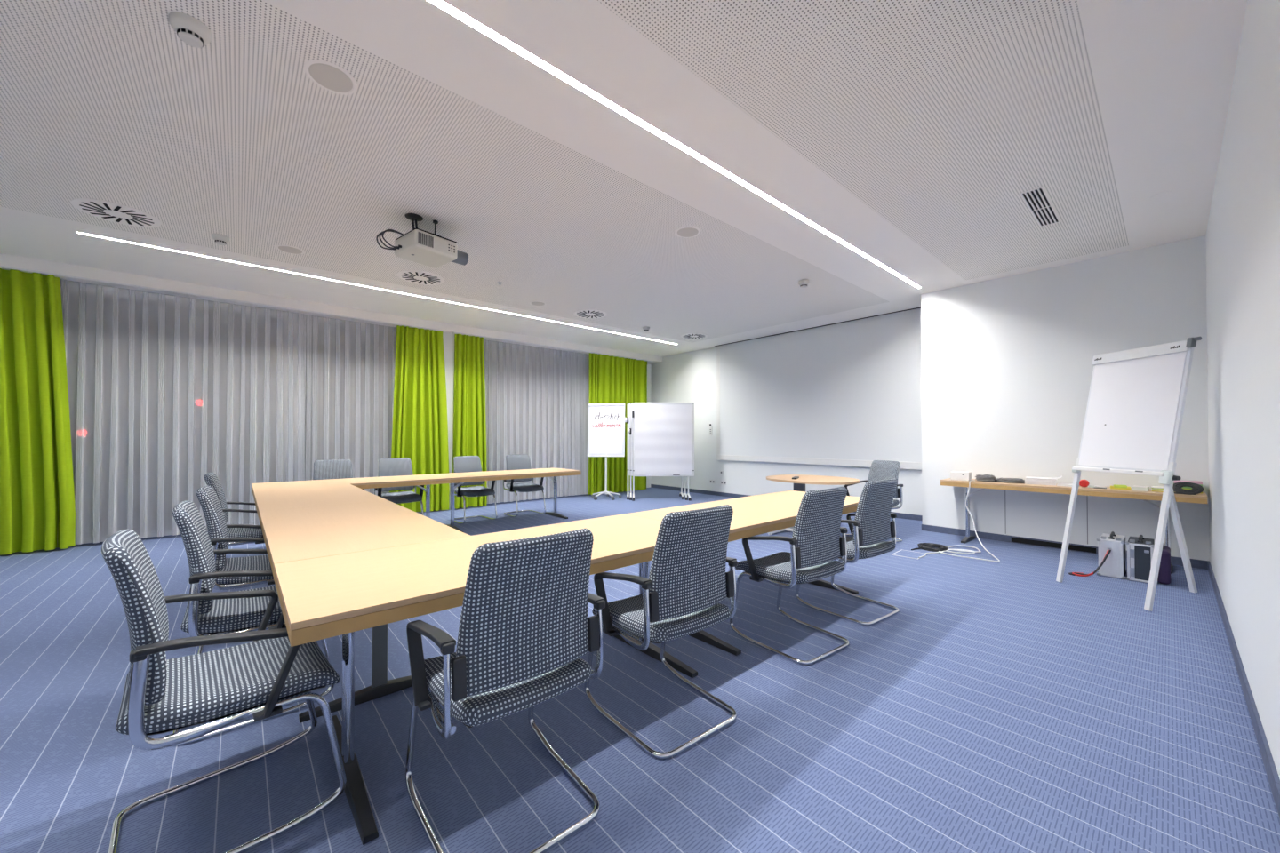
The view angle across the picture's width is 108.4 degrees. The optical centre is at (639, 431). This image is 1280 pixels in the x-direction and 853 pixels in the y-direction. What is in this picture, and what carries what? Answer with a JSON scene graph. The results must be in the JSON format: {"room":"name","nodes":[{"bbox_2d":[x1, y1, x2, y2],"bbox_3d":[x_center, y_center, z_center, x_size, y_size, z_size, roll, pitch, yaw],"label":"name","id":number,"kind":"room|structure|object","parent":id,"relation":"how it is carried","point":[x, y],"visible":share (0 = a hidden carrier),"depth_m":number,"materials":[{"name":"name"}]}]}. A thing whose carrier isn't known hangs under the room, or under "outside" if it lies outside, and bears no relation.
{"room":"conference room","nodes":[
{"label":"conference room","id":0,"kind":"room"},
{"bbox_2d":[439,332,454,510],"bbox_3d":[-3.543,-0.190,8.403,0.220,3.195,0.295,1,-1,-41],"label":"wall pier","id":1,"kind":"object","parent":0,"point":[448,337],"visible":0.36,"depth_m":8.31,"materials":[{"name":"white paint"}]},
{"bbox_2d":[0,0,1247,357],"bbox_3d":[-1.044,-1.951,4.913,11.250,0.001,9.250,1,-1,-41],"label":"ceiling","id":2,"kind":"structure","parent":0,"point":[911,132],"depth_m":3.19,"materials":[{"name":"white paint"}]},
{"bbox_2d":[70,198,161,227],"bbox_3d":[-4.689,-1.954,4.146,0.540,0.010,0.540,-1,-1,43],"label":"ceiling vent","id":3,"kind":"object","parent":2,"relation":"in","point":[116,212],"visible":1,"depth_m":4.12,"materials":[{"name":"white metal"}]},
{"bbox_2d":[168,11,212,47],"bbox_3d":[-2.191,-1.938,2.250,0.152,0.082,0.152,1,-1,-41],"label":"smoke detector","id":4,"kind":"object","parent":2,"relation":"attached to","point":[193,32],"visible":1,"depth_m":2.22,"materials":[{"name":"white plastic"}]},
{"bbox_2d":[211,233,229,245],"bbox_3d":[-4.199,-1.913,4.618,0.136,0.082,0.136,1,-1,-41],"label":"smoke detector","id":5,"kind":"object","parent":2,"relation":"attached to","point":[220,239],"visible":1,"depth_m":4.59,"materials":[{"name":"white plastic"}]},
{"bbox_2d":[275,244,304,254],"bbox_3d":[-3.748,-1.946,4.945,0.250,0.010,0.250,1,-1,-41],"label":"ceiling speaker","id":6,"kind":"object","parent":2,"relation":"attached to","point":[288,249],"visible":1,"depth_m":4.92,"materials":[{"name":"white paint"}]},
{"bbox_2d":[278,246,302,254],"bbox_3d":[-3.748,-1.945,4.945,0.212,0.008,0.212,1,-1,-41],"label":"grille","id":7,"kind":"object","parent":6,"relation":"attached to","point":[292,250],"depth_m":4.94,"materials":[{"name":"grey metal"}]},
{"bbox_2d":[304,59,357,94],"bbox_3d":[-1.722,-1.970,2.574,0.250,0.010,0.250,1,-1,-41],"label":"ceiling speaker","id":8,"kind":"object","parent":2,"relation":"attached to","point":[328,76],"visible":1,"depth_m":2.56,"materials":[{"name":"white paint"}]},
{"bbox_2d":[75,232,678,344],"bbox_3d":[-2.362,-1.940,7.286,8.410,0.032,0.052,1,-1,-41],"label":"recessed light","id":9,"kind":"object","parent":2,"relation":"in","point":[76,232],"visible":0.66,"depth_m":5.85,"materials":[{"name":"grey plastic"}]},
{"bbox_2d":[397,270,444,285],"bbox_3d":[-2.761,-1.937,5.824,0.540,0.010,0.540,0,-1,37],"label":"ceiling vent","id":10,"kind":"object","parent":2,"relation":"in","point":[415,276],"visible":1,"depth_m":5.80,"materials":[{"name":"white metal"}]},
{"bbox_2d":[376,213,468,268],"bbox_3d":[-2.024,-1.792,4.326,0.413,0.327,0.726,0,-1,38],"label":"projector","id":11,"kind":"object","parent":2,"relation":"hanging from","point":[418,245],"visible":1,"depth_m":4.23,"materials":[{"name":"beige plastic"}]},
{"bbox_2d":[529,301,546,305],"bbox_3d":[-1.535,-1.925,6.947,0.250,0.010,0.250,1,-1,-41],"label":"ceiling speaker","id":12,"kind":"object","parent":2,"relation":"attached to","point":[534,303],"visible":1,"depth_m":6.92,"materials":[{"name":"white paint"}]},
{"bbox_2d":[530,302,544,305],"bbox_3d":[-1.535,-1.924,6.947,0.212,0.008,0.212,1,-1,-41],"label":"grille","id":13,"kind":"object","parent":12,"relation":"attached to","point":[532,303],"depth_m":6.93,"materials":[{"name":"grey metal"}]},
{"bbox_2d":[574,309,607,318],"bbox_3d":[-0.811,-1.919,7.549,0.540,0.010,0.540,1,-1,-41],"label":"ceiling vent","id":14,"kind":"object","parent":2,"relation":"in","point":[586,313],"visible":1,"depth_m":7.53,"materials":[{"name":"white metal"}]},
{"bbox_2d":[642,326,649,332],"bbox_3d":[0.113,-1.872,8.467,0.136,0.082,0.136,1,-1,-41],"label":"smoke detector","id":15,"kind":"object","parent":2,"relation":"attached to","point":[645,329],"visible":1,"depth_m":8.43,"materials":[{"name":"white plastic"}]},
{"bbox_2d":[425,0,921,288],"bbox_3d":[0.648,-1.979,3.502,8.300,0.032,0.052,1,-1,-41],"label":"recessed light","id":16,"kind":"object","parent":2,"relation":"in","point":[442,4],"visible":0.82,"depth_m":2.85,"materials":[{"name":"white plastic"}]},
{"bbox_2d":[434,0,582,87],"bbox_3d":[-1.402,-2.004,1.717,2.845,0.004,0.042,1,-1,-41],"label":"diffuser","id":17,"kind":"object","parent":16,"relation":"attached to","point":[571,81],"depth_m":2.36,"materials":[{"name":"white plastic"}]},
{"bbox_2d":[583,86,824,231],"bbox_3d":[0.748,-1.984,3.590,2.842,0.004,0.042,1,-1,-41],"label":"diffuser","id":18,"kind":"object","parent":16,"relation":"attached to","point":[587,91],"depth_m":3.25,"materials":[{"name":"white plastic"}]},
{"bbox_2d":[824,231,919,287],"bbox_3d":[2.798,-1.966,5.375,2.579,0.004,0.042,1,-1,-41],"label":"diffuser","id":19,"kind":"object","parent":16,"relation":"attached to","point":[827,233],"depth_m":5.19,"materials":[{"name":"white plastic"}]},
{"bbox_2d":[674,226,700,238],"bbox_3d":[0.468,-1.950,4.519,0.250,0.010,0.250,1,-1,-41],"label":"ceiling speaker","id":20,"kind":"object","parent":2,"relation":"attached to","point":[685,232],"visible":1,"depth_m":4.51,"materials":[{"name":"white paint"}]},
{"bbox_2d":[680,333,707,339],"bbox_3d":[1.083,-1.901,9.212,0.540,0.010,0.540,-1,-1,40],"label":"ceiling vent","id":21,"kind":"object","parent":2,"relation":"in","point":[691,336],"visible":1,"depth_m":9.20,"materials":[{"name":"white metal"}]},
{"bbox_2d":[798,280,809,287],"bbox_3d":[2.116,-1.899,5.958,0.136,0.082,0.136,1,-1,-41],"label":"smoke detector","id":22,"kind":"object","parent":2,"relation":"attached to","point":[803,284],"visible":1,"depth_m":5.92,"materials":[{"name":"white plastic"}]},
{"bbox_2d":[716,308,921,470],"bbox_3d":[3.120,-0.652,8.625,0.075,2.525,4.300,1,-1,-41],"label":"projection screen","id":23,"kind":"object","parent":2,"relation":"hanging from","point":[847,394],"visible":0.9,"depth_m":8.32,"materials":[{"name":"white fabric"}]},
{"bbox_2d":[1019,186,1060,226],"bbox_3d":[3.521,-1.956,4.048,0.920,0.007,0.150,1,-1,-41],"label":"ceiling vent","id":24,"kind":"object","parent":2,"relation":"in","point":[1036,200],"visible":1,"depth_m":4.01,"materials":[{"name":"white metal"}]},
{"bbox_2d":[0,488,1279,852],"bbox_3d":[-1.028,1.431,4.858,11.450,0.120,9.400,1,-1,-41],"label":"floor","id":25,"kind":"structure","parent":0,"point":[1005,706],"depth_m":2.02,"materials":[{"name":"carpet"}]},
{"bbox_2d":[101,528,346,852],"bbox_3d":[-1.448,0.835,1.633,0.583,1.002,0.602,-1,-1,45],"label":"chair","id":26,"kind":"object","parent":25,"relation":"on","point":[161,695],"visible":0.97,"depth_m":1.50,"materials":[{"name":"grey fabric"}]},
{"bbox_2d":[203,472,264,545],"bbox_3d":[-3.450,0.861,4.082,0.602,1.002,0.583,0,-1,-39],"label":"chair","id":27,"kind":"object","parent":25,"relation":"on","point":[212,480],"visible":0.26,"depth_m":3.92,"materials":[{"name":"grey fabric"}]},
{"bbox_2d":[195,485,275,654],"bbox_3d":[-2.478,0.850,3.005,0.602,1.002,0.583,1,-1,-40],"label":"chair","id":28,"kind":"object","parent":25,"relation":"on","point":[217,526],"visible":0.47,"depth_m":2.77,"materials":[{"name":"grey fabric"}]},
{"bbox_2d":[171,500,335,745],"bbox_3d":[-1.927,0.843,2.318,0.602,1.002,0.583,1,-1,-41],"label":"chair","id":29,"kind":"object","parent":25,"relation":"on","point":[236,615],"visible":0.61,"depth_m":2.09,"materials":[{"name":"grey fabric"}]},
{"bbox_2d":[253,484,389,519],"bbox_3d":[-3.096,0.983,4.387,0.863,0.764,1.856,1,-1,-41],"label":"folding table","id":30,"kind":"object","parent":25,"relation":"on","point":[277,499],"visible":0.41,"depth_m":4.21,"materials":[{"name":"brown wood"}]},
{"bbox_2d":[312,459,363,489],"bbox_3d":[-3.961,0.881,6.009,0.583,1.002,0.602,1,-1,-41],"label":"chair","id":31,"kind":"object","parent":25,"relation":"on","point":[332,468],"visible":0.17,"depth_m":6.18,"materials":[{"name":"grey fabric"}]},
{"bbox_2d":[251,474,450,518],"bbox_3d":[-3.545,0.998,5.781,2.018,0.764,0.828,1,-1,-41],"label":"folding table","id":32,"kind":"object","parent":25,"relation":"on","point":[383,482],"visible":0.58,"depth_m":5.73,"materials":[{"name":"brown wood"}]},
{"bbox_2d":[259,501,470,723],"bbox_3d":[-1.878,0.969,2.987,0.863,0.764,1.851,1,-1,-41],"label":"folding table","id":33,"kind":"object","parent":25,"relation":"on","point":[294,534],"visible":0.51,"depth_m":2.58,"materials":[{"name":"brown wood"}]},
{"bbox_2d":[373,457,423,515],"bbox_3d":[-3.395,0.886,6.502,0.583,1.002,0.602,1,-1,-40],"label":"chair","id":34,"kind":"object","parent":25,"relation":"on","point":[396,467],"visible":0.54,"depth_m":6.60,"materials":[{"name":"grey fabric"}]},
{"bbox_2d":[449,456,497,524],"bbox_3d":[-2.600,0.894,7.194,0.583,1.002,0.602,1,-1,-43],"label":"chair","id":35,"kind":"object","parent":25,"relation":"on","point":[461,464],"visible":0.8,"depth_m":7.26,"materials":[{"name":"grey fabric"}]},
{"bbox_2d":[273,513,697,845],"bbox_3d":[-0.568,0.962,2.333,1.978,0.764,0.848,1,-1,-41],"label":"folding table","id":36,"kind":"object","parent":25,"relation":"on","point":[320,598],"visible":0.78,"depth_m":1.81,"materials":[{"name":"brown wood"}]},
{"bbox_2d":[405,528,605,852],"bbox_3d":[-0.490,0.836,1.673,0.583,1.002,0.602,1,-1,-40],"label":"chair","id":37,"kind":"object","parent":25,"relation":"on","point":[525,628],"visible":1,"depth_m":1.47,"materials":[{"name":"fabric"}]},
{"bbox_2d":[433,468,581,532],"bbox_3d":[-2.006,1.012,7.121,2.058,0.764,0.828,1,-1,-41],"label":"folding table","id":38,"kind":"object","parent":25,"relation":"on","point":[461,478],"visible":0.93,"depth_m":6.87,"materials":[{"name":"brown wood"}]},
{"bbox_2d":[503,454,545,517],"bbox_3d":[-1.957,0.900,7.781,0.583,1.002,0.602,0,-1,-39],"label":"chair","id":39,"kind":"object","parent":25,"relation":"on","point":[521,461],"visible":0.77,"depth_m":7.85,"materials":[{"name":"grey fabric"}]},
{"bbox_2d":[587,403,624,500],"bbox_3d":[-0.724,0.409,9.845,0.800,2.029,0.634,0,-1,3],"label":"flip chart","id":40,"kind":"object","parent":25,"relation":"on","point":[605,421],"visible":1,"depth_m":9.86,"materials":[{"name":"white plastic"}]},
{"bbox_2d":[587,456,623,456],"bbox_3d":[-0.727,0.528,9.790,0.760,0.025,0.039,0,-1,3],"label":"tray","id":41,"kind":"object","parent":40,"relation":"on","point":[588,456],"depth_m":9.77,"materials":[{"name":"white plastic"}]},
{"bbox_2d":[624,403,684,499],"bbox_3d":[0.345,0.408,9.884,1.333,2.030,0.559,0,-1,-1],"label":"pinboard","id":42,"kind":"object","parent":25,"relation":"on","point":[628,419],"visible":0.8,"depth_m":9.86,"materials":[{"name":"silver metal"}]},
{"bbox_2d":[627,402,687,500],"bbox_3d":[0.407,0.407,9.785,1.333,2.030,0.559,0,-1,-1],"label":"stand","id":43,"kind":"object","parent":25,"relation":"on","point":[630,430],"visible":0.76,"depth_m":9.77,"materials":[{"name":"silver metal"}]},
{"bbox_2d":[584,504,737,759],"bbox_3d":[0.108,0.842,2.234,0.583,1.002,0.602,0,-1,-38],"label":"chair","id":44,"kind":"object","parent":25,"relation":"on","point":[682,594],"visible":0.96,"depth_m":2.02,"materials":[{"name":"grey fabric"}]},
{"bbox_2d":[632,402,694,501],"bbox_3d":[0.486,0.406,9.687,1.298,2.030,0.559,0,-1,-1],"label":"whiteboard","id":45,"kind":"object","parent":25,"relation":"on","point":[663,433],"visible":0.96,"depth_m":9.67,"materials":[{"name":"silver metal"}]},
{"bbox_2d":[627,490,859,655],"bbox_3d":[1.000,0.976,3.699,2.178,0.764,0.848,1,-1,-41],"label":"folding table","id":46,"kind":"object","parent":25,"relation":"on","point":[756,515],"visible":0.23,"depth_m":3.37,"materials":[{"name":"brown wood"}]},
{"bbox_2d":[729,487,849,664],"bbox_3d":[0.984,0.850,3.010,0.583,1.002,0.602,0,-1,-36],"label":"chair","id":47,"kind":"object","parent":25,"relation":"on","point":[815,542],"visible":1,"depth_m":2.81,"materials":[{"name":"grey fabric"}]},
{"bbox_2d":[766,474,859,535],"bbox_3d":[2.265,1.001,6.099,1.000,0.765,1.150,1,-1,-41],"label":"table","id":48,"kind":"object","parent":25,"relation":"on","point":[799,484],"visible":0.46,"depth_m":6.06,"materials":[{"name":"brown wood"}]},
{"bbox_2d":[795,479,899,625],"bbox_3d":[1.610,0.856,3.562,0.583,1.002,0.602,0,-1,-36],"label":"chair","id":49,"kind":"object","parent":25,"relation":"on","point":[874,523],"visible":0.76,"depth_m":3.33,"materials":[{"name":"grey fabric"}]},
{"bbox_2d":[839,460,903,543],"bbox_3d":[2.963,0.880,5.921,0.602,1.002,0.583,0,-1,-19],"label":"chair","id":50,"kind":"object","parent":25,"relation":"on","point":[880,470],"visible":0.38,"depth_m":5.95,"materials":[{"name":"grey fabric"}]},
{"bbox_2d":[892,550,927,559],"bbox_3d":[3.008,1.372,5.151,0.320,0.004,0.260,1,-1,-43],"label":"floor outlet","id":51,"kind":"object","parent":25,"relation":"on","point":[901,553],"visible":0.91,"depth_m":5.16,"materials":[{"name":"silver metal"}]},
{"bbox_2d":[911,543,948,551],"bbox_3d":[3.389,1.354,5.367,0.422,0.043,0.311,1,-1,-41],"label":"cable coil","id":52,"kind":"object","parent":25,"relation":"on","point":[929,547],"visible":1,"depth_m":5.37,"materials":[{"name":"black plastic"}]},
{"bbox_2d":[918,480,999,562],"bbox_3d":[3.699,0.983,5.192,1.312,0.781,0.626,1,-1,-41],"label":"power cable","id":53,"kind":"object","parent":25,"relation":"on","point":[963,550],"visible":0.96,"depth_m":5.22,"materials":[{"name":"white plastic"}]},
{"bbox_2d":[940,478,1207,574],"bbox_3d":[4.708,0.936,5.217,0.483,0.876,2.148,1,-1,-41],"label":"folding table","id":54,"kind":"object","parent":25,"relation":"on","point":[1199,499],"depth_m":4.82,"materials":[{"name":"brown wood"}]},
{"bbox_2d":[950,471,971,480],"bbox_3d":[4.060,0.564,5.837,0.200,0.105,0.172,-1,-1,45],"label":"box","id":55,"kind":"object","parent":54,"relation":"on","point":[956,476],"visible":1,"depth_m":5.78,"materials":[{"name":"white plastic"}]},
{"bbox_2d":[975,474,998,481],"bbox_3d":[4.263,0.573,5.694,0.208,0.083,0.219,0,-1,-8],"label":"cable bundle","id":56,"kind":"object","parent":54,"relation":"on","point":[980,477],"visible":1,"depth_m":5.63,"materials":[{"name":"black plastic"}]},
{"bbox_2d":[996,477,1024,483],"bbox_3d":[4.441,0.586,5.523,0.177,0.054,0.290,1,-1,-41],"label":"cable bundle","id":57,"kind":"object","parent":54,"relation":"on","point":[1003,480],"visible":0.98,"depth_m":5.47,"materials":[{"name":"white plastic"}]},
{"bbox_2d":[1024,476,1062,486],"bbox_3d":[4.662,0.561,5.333,0.320,0.099,0.217,-1,-1,43],"label":"paper stack","id":58,"kind":"object","parent":54,"relation":"on","point":[1041,481],"visible":1,"depth_m":5.27,"materials":[{"name":"white paper"}]},
{"bbox_2d":[1056,483,1079,487],"bbox_3d":[4.782,0.598,5.146,0.200,0.022,0.150,0,-1,-33],"label":"block","id":59,"kind":"object","parent":54,"relation":"on","point":[1058,484],"visible":0.56,"depth_m":5.12,"materials":[{"name":"white"}]},
{"bbox_2d":[1079,480,1097,487],"bbox_3d":[4.845,0.565,4.984,0.060,0.084,0.152,1,-1,-41],"label":"tape dispenser","id":60,"kind":"object","parent":54,"relation":"on","point":[1083,483],"visible":0.94,"depth_m":4.99,"materials":[{"name":"red plastic"}]},
{"bbox_2d":[1093,486,1106,488],"bbox_3d":[4.882,0.593,4.894,0.101,0.026,0.030,0,-1,37],"label":"stapler","id":61,"kind":"object","parent":54,"relation":"on","point":[1099,487],"visible":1,"depth_m":4.89,"materials":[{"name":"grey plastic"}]},
{"bbox_2d":[1110,484,1130,490],"bbox_3d":[5.030,0.583,4.832,0.150,0.044,0.104,-1,-1,44],"label":"pack","id":62,"kind":"object","parent":54,"relation":"on","point":[1115,486],"visible":1,"depth_m":4.80,"materials":[{"name":"yellow paper"}]},
{"bbox_2d":[1131,486,1149,491],"bbox_3d":[5.110,0.583,4.709,0.120,0.042,0.110,0,-1,-37],"label":"box","id":63,"kind":"object","parent":54,"relation":"on","point":[1133,488],"visible":1,"depth_m":4.68,"materials":[{"name":"white plastic"}]},
{"bbox_2d":[1151,486,1174,492],"bbox_3d":[5.246,0.578,4.630,0.120,0.050,0.148,1,-1,-44],"label":"card stack","id":64,"kind":"object","parent":54,"relation":"on","point":[1153,488],"visible":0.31,"depth_m":4.62,"materials":[{"name":"yellow paper"}]},
{"bbox_2d":[1173,480,1202,494],"bbox_3d":[5.438,0.548,4.591,0.170,0.109,0.200,1,-1,-41],"label":"pile","id":65,"kind":"object","parent":54,"relation":"on","point":[1199,483],"visible":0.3,"depth_m":4.54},
{"bbox_2d":[1096,531,1126,579],"bbox_3d":[4.551,1.173,4.444,0.412,0.395,0.194,1,-1,-41],"label":"equipment case","id":66,"kind":"object","parent":25,"relation":"on","point":[1115,565],"visible":1,"depth_m":4.32,"materials":[{"name":"metal"}]},
{"bbox_2d":[1068,550,1111,576],"bbox_3d":[4.243,1.236,4.350,0.320,0.261,0.095,0,-1,23],"label":"lead","id":67,"kind":"object","parent":66,"relation":"hanging from","point":[1080,574],"visible":1,"depth_m":4.32,"materials":[{"name":"red plastic"}]},
{"bbox_2d":[1056,336,1201,611],"bbox_3d":[4.249,0.323,3.856,0.887,2.074,0.765,0,-1,-4],"label":"easel","id":68,"kind":"object","parent":25,"relation":"on","point":[1137,397],"visible":1,"depth_m":3.81,"materials":[{"name":"silver metal"}]},
{"bbox_2d":[1072,466,1163,476],"bbox_3d":[3.979,0.330,3.855,0.056,0.030,0.685,0,-1,-4],"label":"tray","id":69,"kind":"object","parent":68,"relation":"on","point":[1158,472],"depth_m":3.80,"materials":[{"name":"white plastic"}]},
{"bbox_2d":[1125,535,1154,583],"bbox_3d":[4.674,1.172,4.303,0.412,0.395,0.194,1,-1,-41],"label":"equipment case","id":70,"kind":"object","parent":25,"relation":"on","point":[1140,549],"visible":0.86,"depth_m":4.19,"materials":[{"name":"grey"}]},
{"bbox_2d":[1157,543,1170,584],"bbox_3d":[4.775,1.192,4.204,0.340,0.340,0.082,1,-1,-41],"label":"equipment bag","id":71,"kind":"object","parent":25,"relation":"on","point":[1164,569],"visible":0.77,"depth_m":4.09,"materials":[{"name":"purple fabric"}]},
{"bbox_2d":[651,346,922,515],"bbox_3d":[2.401,-0.281,9.580,0.100,3.402,6.710,1,-1,-41],"label":"wall","id":72,"kind":"structure","parent":0,"point":[689,377],"depth_m":10.39,"materials":[{"name":"white paint"}]},
{"bbox_2d":[0,268,75,555],"bbox_3d":[-7.116,-0.224,5.016,1.256,3.149,0.156,1,-1,-41],"label":"curtain","id":73,"kind":"object","parent":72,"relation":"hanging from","point":[37,491],"visible":1,"depth_m":5.23,"materials":[{"name":"green fabric"}]},
{"bbox_2d":[59,279,303,544],"bbox_3d":[-5.956,-0.215,6.137,2.410,3.138,0.094,1,-1,-41],"label":"sheer curtain","id":74,"kind":"object","parent":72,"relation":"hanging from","point":[80,288],"visible":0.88,"depth_m":6.02,"materials":[{"name":"grey fabric"}]},
{"bbox_2d":[0,253,662,364],"bbox_3d":[-3.814,-1.856,8.092,11.250,0.142,0.415,1,-1,-41],"label":"trim","id":75,"kind":"structure","parent":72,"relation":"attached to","point":[5,260],"depth_m":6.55,"materials":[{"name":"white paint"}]},
{"bbox_2d":[283,312,396,495],"bbox_3d":[-4.637,-0.202,7.331,1.645,3.138,0.093,1,-1,-41],"label":"sheer curtain","id":76,"kind":"object","parent":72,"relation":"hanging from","point":[310,389],"visible":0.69,"depth_m":7.33,"materials":[{"name":"grey fabric"}]},
{"bbox_2d":[68,282,651,543],"bbox_3d":[-4.016,-0.294,8.308,11.250,3.402,0.200,1,-1,-41],"label":"wall window","id":77,"kind":"structure","parent":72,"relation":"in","point":[169,300],"depth_m":6.63,"materials":[{"name":"white paint"}]},
{"bbox_2d":[67,290,390,538],"bbox_3d":[-5.965,-0.190,6.662,4.450,3.080,0.060,1,-1,-41],"label":"window","id":78,"kind":"structure","parent":77,"relation":"in","point":[321,359],"depth_m":6.46,"materials":[{"name":"grey"}]},
{"bbox_2d":[488,346,587,499],"bbox_3d":[-1.980,-0.154,10.133,3.480,3.080,0.060,1,-1,-41],"label":"window","id":79,"kind":"structure","parent":77,"relation":"in","point":[488,347],"depth_m":10.30,"materials":[{"name":"grey"}]},
{"bbox_2d":[389,325,449,511],"bbox_3d":[-3.769,-0.194,7.923,0.955,3.149,0.149,1,-1,-40],"label":"curtain","id":80,"kind":"object","parent":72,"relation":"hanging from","point":[420,429],"visible":0.88,"depth_m":7.93,"materials":[{"name":"green fabric"}]},
{"bbox_2d":[452,334,487,509],"bbox_3d":[-3.128,-0.188,8.486,0.627,3.149,0.139,1,-1,-41],"label":"curtain","id":81,"kind":"object","parent":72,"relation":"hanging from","point":[469,421],"visible":0.79,"depth_m":8.49,"materials":[{"name":"green fabric"}]},
{"bbox_2d":[483,339,589,503],"bbox_3d":[-2.054,-0.179,9.555,2.678,3.138,0.093,1,-1,-41],"label":"sheer curtain","id":82,"kind":"object","parent":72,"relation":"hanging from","point":[548,369],"visible":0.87,"depth_m":9.50,"materials":[{"name":"grey fabric"}]},
{"bbox_2d":[451,331,653,362],"bbox_3d":[-1.569,-1.758,9.930,4.850,0.019,0.230,1,-1,-41],"label":"trim","id":83,"kind":"structure","parent":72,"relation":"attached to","point":[454,332],"depth_m":9.45,"materials":[{"name":"white plastic"}]},
{"bbox_2d":[588,352,647,495],"bbox_3d":[-0.494,-0.164,10.783,1.732,3.149,0.148,1,-1,-41],"label":"curtain","id":84,"kind":"object","parent":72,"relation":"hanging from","point":[612,380],"visible":0.52,"depth_m":10.67,"materials":[{"name":"green fabric"}]},
{"bbox_2d":[709,424,711,435],"bbox_3d":[1.592,-0.040,10.404,0.036,0.257,0.080,1,-1,-41],"label":"wall thermostat","id":85,"kind":"object","parent":72,"relation":"attached to","point":[710,428],"visible":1,"depth_m":10.40,"materials":[{"name":"white plastic"}]},
{"bbox_2d":[720,480,727,485],"bbox_3d":[1.837,1.126,10.127,0.014,0.084,0.168,1,-1,-41],"label":"wall socket","id":86,"kind":"object","parent":72,"relation":"attached to","point":[724,483],"visible":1,"depth_m":10.11,"materials":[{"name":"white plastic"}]},
{"bbox_2d":[650,484,922,520],"bbox_3d":[2.421,1.377,9.455,0.012,0.085,6.496,1,-1,-41],"label":"baseboard","id":87,"kind":"structure","parent":72,"relation":"attached to","point":[901,516],"depth_m":10.17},
{"bbox_2d":[920,235,1209,561],"bbox_3d":[5.137,-0.320,5.830,0.900,3.402,2.540,1,-1,-41],"label":"wall","id":88,"kind":"structure","parent":0,"point":[1007,367],"depth_m":5.47,"materials":[{"name":"white paint"}]},
{"bbox_2d":[714,306,920,346],"bbox_3d":[3.087,-1.912,8.623,0.055,0.008,4.320,1,-1,-41],"label":"trim","id":89,"kind":"structure","parent":88,"relation":"attached to","point":[920,307],"depth_m":8.27,"materials":[{"name":"black"}]},
{"bbox_2d":[1004,489,1006,534],"bbox_3d":[4.574,0.951,5.777,0.004,0.660,0.008,1,-1,-41],"label":"trim","id":90,"kind":"structure","parent":88,"relation":"attached to","point":[1004,490],"depth_m":5.78,"materials":[{"name":"grey"}]},
{"bbox_2d":[1011,537,1095,553],"bbox_3d":[4.850,1.336,5.436,0.005,0.058,0.750,1,-1,-41],"label":"trim","id":91,"kind":"structure","parent":88,"relation":"attached to","point":[1013,540],"depth_m":5.43,"materials":[{"name":"black"}]},
{"bbox_2d":[921,524,1207,569],"bbox_3d":[4.789,1.335,5.517,0.012,0.085,2.526,1,-1,-41],"label":"baseboard","id":92,"kind":"structure","parent":88,"relation":"attached to","point":[1174,561],"depth_m":5.76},
{"bbox_2d":[1086,496,1087,543],"bbox_3d":[5.060,0.945,5.219,0.004,0.660,0.008,1,-1,-41],"label":"trim","id":93,"kind":"structure","parent":88,"relation":"attached to","point":[1086,496],"depth_m":5.21,"materials":[{"name":"grey"}]},
{"bbox_2d":[1205,0,1279,779],"bbox_3d":[2.026,-0.367,1.370,11.450,3.402,0.100,1,-1,-41],"label":"wall","id":94,"kind":"structure","parent":0,"point":[1243,235],"depth_m":2.18,"materials":[{"name":"white paint"}]},
{"bbox_2d":[1208,560,1279,819],"bbox_3d":[1.687,1.289,1.132,10.448,0.085,0.012,1,-1,-41],"label":"baseboard","id":95,"kind":"structure","parent":94,"relation":"attached to","point":[1271,772],"depth_m":2.13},
{"label":"outside","id":96,"kind":"structure","parent":0,"visible":0},
{"bbox_2d":[66,296,587,533],"bbox_3d":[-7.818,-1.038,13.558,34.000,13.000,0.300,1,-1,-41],"label":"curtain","id":97,"kind":"object","parent":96,"point":[123,330],"depth_m":10.98,"materials":[{"name":"grey fabric"}]},
{"bbox_2d":[195,400,200,406],"bbox_3d":[-10.463,-0.685,10.972,0.150,0.150,0.150,1,-1,-41],"label":"light","id":98,"kind":"object","parent":97,"relation":"attached to","point":[198,402],"visible":0.7,"depth_m":10.92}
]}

